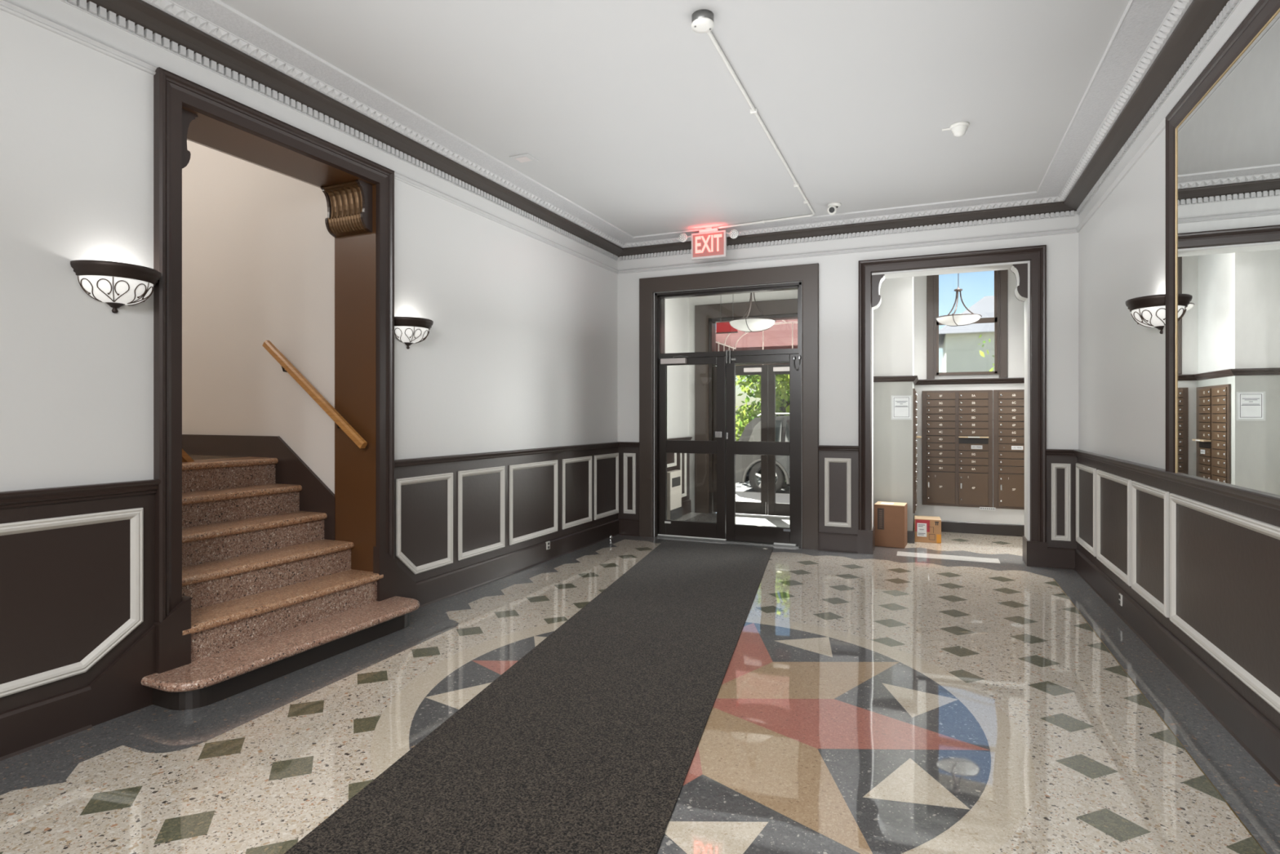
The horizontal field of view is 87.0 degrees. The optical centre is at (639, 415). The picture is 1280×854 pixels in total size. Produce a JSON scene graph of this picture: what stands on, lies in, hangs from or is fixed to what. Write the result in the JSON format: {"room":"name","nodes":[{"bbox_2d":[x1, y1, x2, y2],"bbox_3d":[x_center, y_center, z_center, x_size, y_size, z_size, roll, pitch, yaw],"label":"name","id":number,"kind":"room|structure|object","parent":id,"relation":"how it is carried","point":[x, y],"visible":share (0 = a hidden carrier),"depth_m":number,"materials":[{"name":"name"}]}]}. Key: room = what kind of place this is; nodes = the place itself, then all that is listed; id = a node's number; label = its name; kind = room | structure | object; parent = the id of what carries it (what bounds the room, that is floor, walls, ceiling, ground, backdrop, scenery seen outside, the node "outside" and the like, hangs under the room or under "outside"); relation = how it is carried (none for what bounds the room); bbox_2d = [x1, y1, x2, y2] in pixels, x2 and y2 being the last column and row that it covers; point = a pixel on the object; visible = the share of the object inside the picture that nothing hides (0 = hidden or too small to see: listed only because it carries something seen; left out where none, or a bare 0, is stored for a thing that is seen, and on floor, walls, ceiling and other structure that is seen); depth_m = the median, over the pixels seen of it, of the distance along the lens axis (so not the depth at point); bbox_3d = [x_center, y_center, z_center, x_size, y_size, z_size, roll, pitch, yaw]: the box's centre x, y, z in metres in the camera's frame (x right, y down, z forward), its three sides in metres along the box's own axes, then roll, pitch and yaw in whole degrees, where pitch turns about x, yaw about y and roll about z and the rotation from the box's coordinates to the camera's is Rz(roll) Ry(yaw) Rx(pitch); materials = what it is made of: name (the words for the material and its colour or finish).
{"room":"apartment building lobby","nodes":[
{"label":"apartment building lobby","id":0,"kind":"room"},
{"bbox_2d":[188,454,243,460],"bbox_3d":[-4.915,0.421,3.724,2.431,0.198,4.300,0,0,23],"label":"floor","id":1,"kind":"structure","parent":0,"point":[194,457],"depth_m":5.21,"materials":[{"name":"beige stone"}]},
{"bbox_2d":[186,138,320,187],"bbox_3d":[-2.457,-2.585,4.215,0.029,1.990,1.320,0,0,24],"label":"ceiling","id":2,"kind":"structure","parent":0,"point":[187,139],"depth_m":4.24,"materials":[{"name":"white paint"}]},
{"bbox_2d":[182,139,334,493],"bbox_3d":[-3.705,-1.080,5.680,3.515,5.000,0.283,0,0,24],"label":"wall","id":3,"kind":"structure","parent":0,"point":[258,247],"depth_m":5.19,"materials":[{"name":"white paint"}]},
{"bbox_2d":[182,434,335,540],"bbox_3d":[-3.631,0.789,5.479,3.215,1.262,0.024,0,0,24],"label":"baseboard","id":4,"kind":"structure","parent":3,"relation":"attached to","point":[315,495],"depth_m":5.03,"materials":[{"name":"brown paint"}]},
{"bbox_2d":[262,340,367,448],"bbox_3d":[-2.316,-0.164,4.839,1.010,0.783,0.107,0,0,24],"label":"handrail","id":5,"kind":"object","parent":3,"relation":"attached to","point":[286,366],"visible":1,"depth_m":4.78,"materials":[{"name":"brown wood"}]},
{"bbox_2d":[0,0,618,712],"bbox_3d":[-2.719,-0.380,3.098,0.416,3.600,11.560,0,0,24],"label":"wall","id":6,"kind":"structure","parent":0,"point":[519,351],"depth_m":3.26,"materials":[{"name":"grey paint"}]},
{"bbox_2d":[70,259,160,313],"bbox_3d":[-2.402,-0.588,3.154,0.178,0.213,0.356,0,0,24],"label":"wall sconce","id":7,"kind":"object","parent":6,"relation":"attached to","point":[116,284],"visible":1,"depth_m":3.09,"materials":[{"name":"white glass"}]},
{"bbox_2d":[153,66,396,673],"bbox_3d":[-2.241,-0.148,4.120,0.483,3.136,1.575,0,0,23],"label":"trim","id":8,"kind":"structure","parent":6,"relation":"attached to","point":[358,191],"depth_m":4.29,"materials":[{"name":"brown paint"}]},
{"bbox_2d":[0,0,618,274],"bbox_3d":[-2.596,-1.706,2.910,0.026,0.044,11.320,0,0,24],"label":"trim","id":9,"kind":"structure","parent":6,"relation":"attached to","point":[6,6],"depth_m":3.24,"materials":[{"name":"white paint"}]},
{"bbox_2d":[0,518,619,760],"bbox_3d":[-2.588,1.218,2.907,0.042,0.405,11.320,0,0,24],"label":"baseboard","id":10,"kind":"structure","parent":6,"relation":"attached to","point":[118,691],"depth_m":3.23,"materials":[{"name":"brown paint"}]},
{"bbox_2d":[0,441,619,508],"bbox_3d":[-2.585,0.351,2.905,0.050,0.067,11.320,0,0,24],"label":"trim","id":11,"kind":"structure","parent":6,"relation":"attached to","point":[8,499],"depth_m":3.24,"materials":[{"name":"brown paint"}]},
{"bbox_2d":[59,0,617,260],"bbox_3d":[-2.125,-1.863,3.954,0.020,0.051,8.970,0,0,24],"label":"trim","id":12,"kind":"structure","parent":6,"relation":"attached to","point":[122,23],"depth_m":4.03,"materials":[{"name":"white paint"}]},
{"bbox_2d":[394,316,433,349],"bbox_3d":[-1.614,-0.588,4.889,0.178,0.213,0.356,0,0,24],"label":"wall sconce","id":13,"kind":"object","parent":6,"relation":"attached to","point":[410,331],"visible":0.99,"depth_m":4.81,"materials":[{"name":"white glass"}]},
{"bbox_2d":[545,541,550,549],"bbox_3d":[-0.900,1.273,6.596,0.023,0.075,0.060,0,0,23],"label":"electrical outlet","id":14,"kind":"object","parent":6,"relation":"attached to","point":[548,543],"visible":1,"depth_m":6.58,"materials":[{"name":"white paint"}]},
{"bbox_2d":[86,0,1229,257],"bbox_3d":[-0.450,-1.933,1.996,4.962,0.094,11.320,0,0,23],"label":"trim","id":15,"kind":"structure","parent":6,"relation":"attached to","point":[1200,15],"depth_m":4.39,"materials":[{"name":"brown paint"}]},
{"bbox_2d":[142,0,1193,248],"bbox_3d":[-0.449,-1.970,1.995,4.698,0.044,11.060,0,0,23],"label":"trim","id":16,"kind":"structure","parent":6,"relation":"attached to","point":[1179,7],"depth_m":4.53,"materials":[{"name":"white paint"}]},
{"bbox_2d":[211,0,1133,238],"bbox_3d":[-0.446,-1.993,1.994,4.204,0.016,10.572,0,0,23],"label":"trim","id":17,"kind":"structure","parent":6,"relation":"attached to","point":[218,2],"depth_m":4.68,"materials":[{"name":"white paint"}]},
{"bbox_2d":[0,511,1279,853],"bbox_3d":[-0.089,1.519,2.929,5.942,0.202,13.920,0,0,23],"label":"floor","id":18,"kind":"structure","parent":0,"point":[957,695],"depth_m":3.02,"materials":[{"name":"grey stone"}]},
{"bbox_2d":[141,457,419,710],"bbox_3d":[-2.537,0.870,4.212,1.666,1.099,1.654,0,0,23],"label":"staircase","id":19,"kind":"structure","parent":18,"relation":"on","point":[273,597],"depth_m":4.14,"materials":[{"name":"orange stone"}]},
{"bbox_2d":[182,448,194,462],"bbox_3d":[-3.230,-0.060,4.356,0.055,0.760,0.688,0,0,24],"label":"skirt","id":20,"kind":"object","parent":19,"relation":"on","point":[185,457],"visible":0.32,"depth_m":4.60,"materials":[{"name":"brown wood"}]},
{"bbox_2d":[284,539,773,853],"bbox_3d":[-0.383,1.414,2.692,1.210,0.008,9.907,0,0,15],"label":"carpet runner","id":21,"kind":"object","parent":18,"relation":"on","point":[588,743],"visible":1,"depth_m":2.92,"materials":[{"name":"grey carpet"}]},
{"bbox_2d":[608,534,612,542],"bbox_3d":[-0.326,1.375,7.496,0.044,0.087,0.044,0,0,23],"label":"door stop","id":22,"kind":"object","parent":18,"relation":"on","point":[610,535],"visible":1,"depth_m":7.48,"materials":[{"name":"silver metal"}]},
{"bbox_2d":[874,501,906,548],"bbox_3d":[2.743,1.192,7.381,0.310,0.454,0.287,0,0,27],"label":"parcel","id":23,"kind":"object","parent":18,"relation":"on","point":[890,517],"visible":0.97,"depth_m":7.26,"materials":[{"name":"brown cardboard"}]},
{"bbox_2d":[879,510,882,527],"bbox_3d":[2.600,1.121,7.294,0.031,0.187,0.001,0,0,27],"label":"print","id":24,"kind":"object","parent":23,"relation":"attached to","point":[880,511],"depth_m":7.29},
{"bbox_2d":[914,515,941,543],"bbox_3d":[3.251,1.290,7.636,0.284,0.258,0.281,0,0,23],"label":"parcel","id":25,"kind":"object","parent":18,"relation":"on","point":[927,529],"visible":0.98,"depth_m":7.51,"materials":[{"name":"beige cardboard"}]},
{"bbox_2d":[918,524,925,535],"bbox_3d":[3.143,1.280,7.531,0.075,0.118,0.001,0,0,21],"label":"print","id":26,"kind":"object","parent":25,"relation":"attached to","point":[922,527],"depth_m":7.53},
{"bbox_2d":[936,533,941,542],"bbox_3d":[3.308,1.368,7.470,0.046,0.096,0.001,0,0,21],"label":"print","id":27,"kind":"object","parent":25,"relation":"attached to","point":[938,535],"depth_m":7.47},
{"bbox_2d":[219,0,1129,236],"bbox_3d":[-0.556,-2.140,2.014,5.800,0.280,11.870,0,0,23],"label":"ceiling","id":28,"kind":"structure","parent":0,"point":[633,115],"depth_m":4.09,"materials":[{"name":"white paint"}]},
{"bbox_2d":[509,153,538,164],"bbox_3d":[-0.903,-1.995,5.258,0.170,0.010,0.160,0,0,23],"label":"plate","id":29,"kind":"object","parent":28,"relation":"attached to","point":[526,157],"visible":1,"depth_m":5.24,"materials":[{"name":"white paint"}]},
{"bbox_2d":[170,0,1175,243],"bbox_3d":[-0.448,-1.988,1.995,4.587,0.001,10.950,0,0,23],"label":"trim","id":30,"kind":"structure","parent":28,"relation":"attached to","point":[1144,18],"depth_m":4.30,"materials":[{"name":"paint"}]},
{"bbox_2d":[691,8,714,33],"bbox_3d":[0.314,-1.968,3.382,0.116,0.063,0.116,0,0,23],"label":"junction box","id":31,"kind":"object","parent":28,"relation":"attached to","point":[702,20],"visible":1,"depth_m":3.35,"materials":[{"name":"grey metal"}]},
{"bbox_2d":[679,226,738,260],"bbox_3d":[0.731,-1.836,7.201,0.659,0.328,0.075,0,0,23],"label":"exit sign","id":32,"kind":"object","parent":28,"relation":"hanging from","point":[709,242],"visible":1,"depth_m":7.19,"materials":[{"name":"red plastic"}]},
{"bbox_2d":[679,233,691,242],"bbox_3d":[0.513,-1.917,7.287,0.190,0.096,0.063,0,0,23],"label":"lamp","id":33,"kind":"object","parent":32,"relation":"attached to","point":[682,237],"depth_m":7.28,"materials":[{"name":"white plastic"}]},
{"bbox_2d":[726,229,738,238],"bbox_3d":[0.944,-1.900,7.104,0.191,0.100,0.063,0,0,23],"label":"lamp","id":34,"kind":"object","parent":32,"relation":"attached to","point":[734,233],"depth_m":7.06,"materials":[{"name":"white plastic"}]},
{"bbox_2d":[706,31,814,228],"bbox_3d":[0.595,-1.986,5.297,1.019,0.028,3.636,0,0,23],"label":"conduit","id":35,"kind":"object","parent":28,"relation":"attached to","point":[753,110],"visible":0.92,"depth_m":4.82,"materials":[{"name":"white plastic"}]},
{"bbox_2d":[826,202,841,215],"bbox_3d":[1.843,-1.948,6.405,0.127,0.103,0.134,0,0,23],"label":"security camera","id":36,"kind":"object","parent":28,"relation":"attached to","point":[832,209],"visible":1,"depth_m":6.37,"materials":[{"name":"white plastic"}]},
{"bbox_2d":[942,121,969,137],"bbox_3d":[2.183,-1.963,4.668,0.172,0.074,0.124,0,0,23],"label":"smoke detector","id":37,"kind":"object","parent":28,"relation":"attached to","point":[958,129],"visible":1,"depth_m":4.63,"materials":[{"name":"white plastic"}]},
{"bbox_2d":[665,297,689,502],"bbox_3d":[0.330,-0.380,9.216,0.231,3.600,2.080,0,0,23],"label":"wall","id":38,"kind":"structure","parent":0,"point":[677,309],"depth_m":9.51,"materials":[{"name":"white paint"}]},
{"bbox_2d":[666,469,681,519],"bbox_3d":[0.450,1.077,9.133,0.093,0.645,0.440,0,0,23],"label":"wall heater","id":39,"kind":"object","parent":38,"relation":"attached to","point":[673,477],"visible":0.73,"depth_m":9.05,"materials":[{"name":"beige metal"}]},
{"bbox_2d":[671,475,680,487],"bbox_3d":[0.490,0.900,9.116,0.004,0.120,0.320,0,0,23],"label":"grille","id":40,"kind":"object","parent":39,"relation":"attached to","point":[676,480],"depth_m":9.11,"materials":[{"name":"grey metal"}]},
{"bbox_2d":[666,436,692,439],"bbox_3d":[0.382,0.351,9.059,0.050,0.067,1.830,0,0,23],"label":"trim","id":41,"kind":"structure","parent":38,"relation":"attached to","point":[684,437],"depth_m":9.49,"materials":[{"name":"brown paint"}]},
{"bbox_2d":[681,499,691,515],"bbox_3d":[0.379,1.327,9.060,0.042,0.186,1.830,0,0,23],"label":"trim","id":42,"kind":"structure","parent":38,"relation":"attached to","point":[686,505],"depth_m":9.70,"materials":[{"name":"brown paint"}]},
{"bbox_2d":[688,289,797,511],"bbox_3d":[1.719,-0.380,9.620,2.470,3.600,0.250,0,0,23],"label":"wall","id":43,"kind":"structure","parent":0,"point":[788,294],"depth_m":9.88,"materials":[{"name":"white paint"}]},
{"bbox_2d":[694,298,797,515],"bbox_3d":[1.817,-0.090,9.533,2.120,3.020,0.234,0,0,23],"label":"door","id":44,"kind":"structure","parent":43,"relation":"in","point":[706,316],"depth_m":9.68,"materials":[{"name":"paint"}]},
{"bbox_2d":[617,210,1078,548],"bbox_3d":[1.920,-0.380,7.257,5.350,3.600,0.281,0,0,23],"label":"wall","id":45,"kind":"structure","parent":0,"point":[838,274],"depth_m":7.03,"materials":[{"name":"grey paint"}]},
{"bbox_2d":[639,262,818,549],"bbox_3d":[0.993,-0.091,7.654,2.057,3.022,0.296,0,0,23],"label":"door","id":46,"kind":"structure","parent":45,"relation":"in","point":[802,448],"depth_m":7.58,"materials":[{"name":"paint"}]},
{"bbox_2d":[619,210,1075,261],"bbox_3d":[1.887,-1.863,7.141,4.630,0.051,0.020,0,0,23],"label":"trim","id":47,"kind":"structure","parent":45,"relation":"attached to","point":[1072,212],"depth_m":6.94,"materials":[{"name":"white paint"}]},
{"bbox_2d":[618,441,1075,457],"bbox_3d":[1.881,0.351,7.128,4.690,0.067,0.050,0,0,23],"label":"trim","id":48,"kind":"structure","parent":45,"relation":"attached to","point":[1050,452],"depth_m":7.01,"materials":[{"name":"brown paint"}]},
{"bbox_2d":[617,227,1077,274],"bbox_3d":[1.886,-1.706,7.139,4.690,0.044,0.026,0,0,23],"label":"trim","id":49,"kind":"structure","parent":45,"relation":"attached to","point":[1073,230],"depth_m":6.96,"materials":[{"name":"white paint"}]},
{"bbox_2d":[618,518,1076,569],"bbox_3d":[1.882,1.327,7.131,4.690,0.186,0.042,0,0,23],"label":"baseboard","id":50,"kind":"structure","parent":45,"relation":"attached to","point":[1057,557],"depth_m":7.02,"materials":[{"name":"brown paint"}]},
{"bbox_2d":[857,244,1047,567],"bbox_3d":[3.076,-0.084,6.757,1.690,3.008,0.307,0,0,23],"label":"trim","id":51,"kind":"structure","parent":45,"relation":"attached to","point":[1035,549],"depth_m":6.48,"materials":[{"name":"brown paint"}]},
{"bbox_2d":[873,375,914,530],"bbox_3d":[3.004,0.490,8.015,0.452,1.860,0.958,0,0,23],"label":"wall","id":52,"kind":"structure","parent":0,"point":[892,438],"depth_m":7.58,"materials":[{"name":"grey paint"}]},
{"bbox_2d":[891,395,911,419],"bbox_3d":[2.916,-0.084,7.529,0.214,0.272,0.003,0,0,23],"label":"notice sign","id":53,"kind":"object","parent":52,"relation":"attached to","point":[901,405],"visible":1,"depth_m":7.53,"materials":[{"name":"paper"}]},
{"bbox_2d":[894,400,908,407],"bbox_3d":[2.916,-0.123,7.527,0.142,0.069,0.001,0,0,23],"label":"print","id":54,"kind":"object","parent":53,"relation":"attached to","point":[897,403],"depth_m":7.53},
{"bbox_2d":[912,388,921,513],"bbox_3d":[3.263,0.402,7.936,0.086,1.400,0.840,0,0,23],"label":"bank","id":55,"kind":"object","parent":52,"relation":"attached to","point":[915,437],"visible":1,"depth_m":7.57,"materials":[{"name":"brown metal"}]},
{"bbox_2d":[873,276,914,376],"bbox_3d":[3.004,-1.320,8.015,0.452,1.760,0.958,0,0,23],"label":"wall","id":56,"kind":"structure","parent":0,"point":[894,320],"depth_m":7.56,"materials":[{"name":"white paint"}]},
{"bbox_2d":[914,269,1024,524],"bbox_3d":[4.050,-0.380,8.242,2.200,3.600,0.300,0,0,23],"label":"wall","id":57,"kind":"structure","parent":0,"point":[1015,307],"depth_m":8.13,"materials":[{"name":"white paint"}]},
{"bbox_2d":[873,375,1024,385],"bbox_3d":[3.741,-0.405,7.669,2.080,0.066,0.996,0,0,23],"label":"trim","id":58,"kind":"structure","parent":57,"relation":"attached to","point":[914,379],"depth_m":7.98,"materials":[{"name":"brown paint"}]},
{"bbox_2d":[922,390,995,510],"bbox_3d":[4.040,0.415,8.036,1.258,1.426,0.086,0,0,23],"label":"mailboxes","id":59,"kind":"object","parent":57,"relation":"attached to","point":[957,424],"visible":1,"depth_m":8.15,"materials":[{"name":"brown metal"}]},
{"bbox_2d":[906,520,1024,543],"bbox_3d":[3.747,1.353,7.683,2.080,0.135,0.966,0,0,23],"label":"baseboard","id":60,"kind":"structure","parent":57,"relation":"attached to","point":[1012,530],"depth_m":8.03,"materials":[{"name":"black paint"}]},
{"bbox_2d":[926,269,1008,378],"bbox_3d":[3.950,-1.221,8.175,0.878,1.558,0.142,0,0,23],"label":"window","id":61,"kind":"structure","parent":57,"relation":"in","point":[980,347],"depth_m":8.16,"materials":[{"name":"glass"}]},
{"bbox_2d":[993,389,1024,509],"bbox_3d":[4.532,0.402,7.851,0.748,1.400,0.042,0,0,23],"label":"mailboxes","id":62,"kind":"object","parent":57,"relation":"attached to","point":[1008,404],"visible":0.44,"depth_m":7.93,"materials":[{"name":"brown metal"}]},
{"bbox_2d":[1075,0,1279,728],"bbox_3d":[1.952,-0.380,0.963,0.331,3.600,11.900,0,0,23],"label":"wall","id":63,"kind":"structure","parent":0,"point":[1206,566],"depth_m":4.22,"materials":[{"name":"grey paint"}]},
{"bbox_2d":[1119,593,1122,605],"bbox_3d":[3.376,1.295,4.736,0.022,0.075,0.060,0,0,23],"label":"electrical outlet","id":64,"kind":"object","parent":63,"relation":"attached to","point":[1120,594],"visible":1,"depth_m":4.73,"materials":[{"name":"white paint"}]},
{"bbox_2d":[1125,293,1165,333],"bbox_3d":[3.021,-0.588,4.045,0.178,0.213,0.356,0,0,23],"label":"wall sconce","id":65,"kind":"object","parent":63,"relation":"attached to","point":[1148,311],"visible":0.95,"depth_m":3.95,"materials":[{"name":"white glass"}]},
{"bbox_2d":[1076,0,1242,215],"bbox_3d":[2.307,-1.863,2.165,0.020,0.051,8.790,0,0,23],"label":"trim","id":66,"kind":"structure","parent":63,"relation":"attached to","point":[1231,5],"depth_m":3.85,"materials":[{"name":"white paint"}]},
{"bbox_2d":[1075,0,1258,232],"bbox_3d":[1.820,-1.706,1.029,0.026,0.044,11.320,0,0,23],"label":"trim","id":67,"kind":"structure","parent":63,"relation":"attached to","point":[1158,130],"depth_m":4.50,"materials":[{"name":"white paint"}]},
{"bbox_2d":[1073,449,1279,514],"bbox_3d":[1.809,0.351,1.034,0.050,0.067,11.320,0,0,23],"label":"trim","id":68,"kind":"structure","parent":63,"relation":"attached to","point":[1262,500],"depth_m":3.41,"materials":[{"name":"brown paint"}]},
{"bbox_2d":[1074,548,1279,785],"bbox_3d":[1.813,1.327,1.033,0.042,0.186,11.320,0,0,23],"label":"baseboard","id":69,"kind":"structure","parent":63,"relation":"attached to","point":[1252,730],"depth_m":3.40,"materials":[{"name":"brown paint"}]},
{"bbox_2d":[1165,0,1279,496],"bbox_3d":[2.258,-0.690,2.083,0.046,2.020,3.802,0,0,23],"label":"wall mirror","id":70,"kind":"object","parent":63,"relation":"attached to","point":[1223,150],"visible":0.96,"depth_m":3.09,"materials":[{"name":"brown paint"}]},
{"bbox_3d":[3.598,-2.180,7.625,2.550,0.200,1.750,0,0,23],"label":"ceiling","id":71,"kind":"structure","parent":0,"visible":0},
{"bbox_2d":[935,273,982,326],"bbox_3d":[3.566,-1.539,7.554,0.476,1.082,0.474,0,0,23],"label":"pendant","id":72,"kind":"object","parent":71,"relation":"hanging from","point":[962,319],"visible":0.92,"depth_m":7.46,"materials":[{"name":"white glass"}]},
{"bbox_3d":[1.357,-2.140,8.769,2.470,0.280,2.100,0,0,23],"label":"ceiling","id":73,"kind":"structure","parent":0,"visible":0},
{"bbox_2d":[715,321,737,333],"bbox_3d":[1.241,-1.584,9.633,0.314,0.832,0.033,0,0,23],"label":"sign","id":74,"kind":"object","parent":73,"relation":"hanging from","point":[721,327],"visible":0.66,"depth_m":9.63,"materials":[{"name":"paint"}]},
{"bbox_2d":[728,292,776,332],"bbox_3d":[1.410,-1.524,8.499,0.586,0.952,0.601,0,0,23],"label":"pendant","id":75,"kind":"object","parent":73,"relation":"hanging from","point":[747,324],"visible":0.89,"depth_m":8.34,"materials":[{"name":"white glass"}]},
{"bbox_3d":[2.799,-1.480,9.133,26.000,6.200,0.400,0,0,23],"label":"wall","id":76,"kind":"structure","parent":0,"visible":0},
{"bbox_2d":[715,319,797,365],"bbox_3d":[2.138,-1.167,10.356,1.757,0.685,1.293,0,0,23],"label":"awning","id":77,"kind":"object","parent":76,"relation":"attached to","point":[783,334],"visible":0.15,"depth_m":11.01,"materials":[{"name":"red fabric"}]},
{"label":"outside","id":78,"kind":"structure","parent":0,"visible":0},
{"bbox_2d":[735,473,789,493],"bbox_3d":[10.268,1.720,24.131,60.000,0.400,27.550,0,0,23],"label":"road","id":79,"kind":"structure","parent":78,"point":[740,486],"depth_m":14.11,"materials":[{"name":"grey asphalt"}]},
{"bbox_2d":[735,413,789,493],"bbox_3d":[4.035,0.738,12.893,4.430,1.564,1.712,0,0,23],"label":"parked car","id":80,"kind":"object","parent":79,"relation":"on","point":[748,467],"visible":0.25,"depth_m":12.80,"materials":[{"name":"grey paint"}]},
{"bbox_2d":[735,373,789,440],"bbox_3d":[3.651,-0.300,16.895,3.770,3.656,4.361,0,0,23],"label":"tree","id":81,"kind":"object","parent":79,"relation":"on","point":[782,396],"visible":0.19,"depth_m":16.50,"materials":[{"name":"green plant"}]},
{"bbox_2d":[961,295,994,318],"bbox_3d":[16.036,-1.430,24.149,10.200,6.100,5.600,0,0,23],"label":"house","id":82,"kind":"structure","parent":79,"relation":"on","point":[984,307],"depth_m":24.62,"materials":[{"name":"white paint"}]},
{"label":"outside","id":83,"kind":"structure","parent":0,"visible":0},
{"bbox_2d":[735,491,789,503],"bbox_3d":[3.400,1.580,10.546,26.000,0.280,2.830,0,0,23],"label":"sidewalk","id":84,"kind":"structure","parent":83,"point":[740,495],"depth_m":11.78,"materials":[{"name":"concrete"}]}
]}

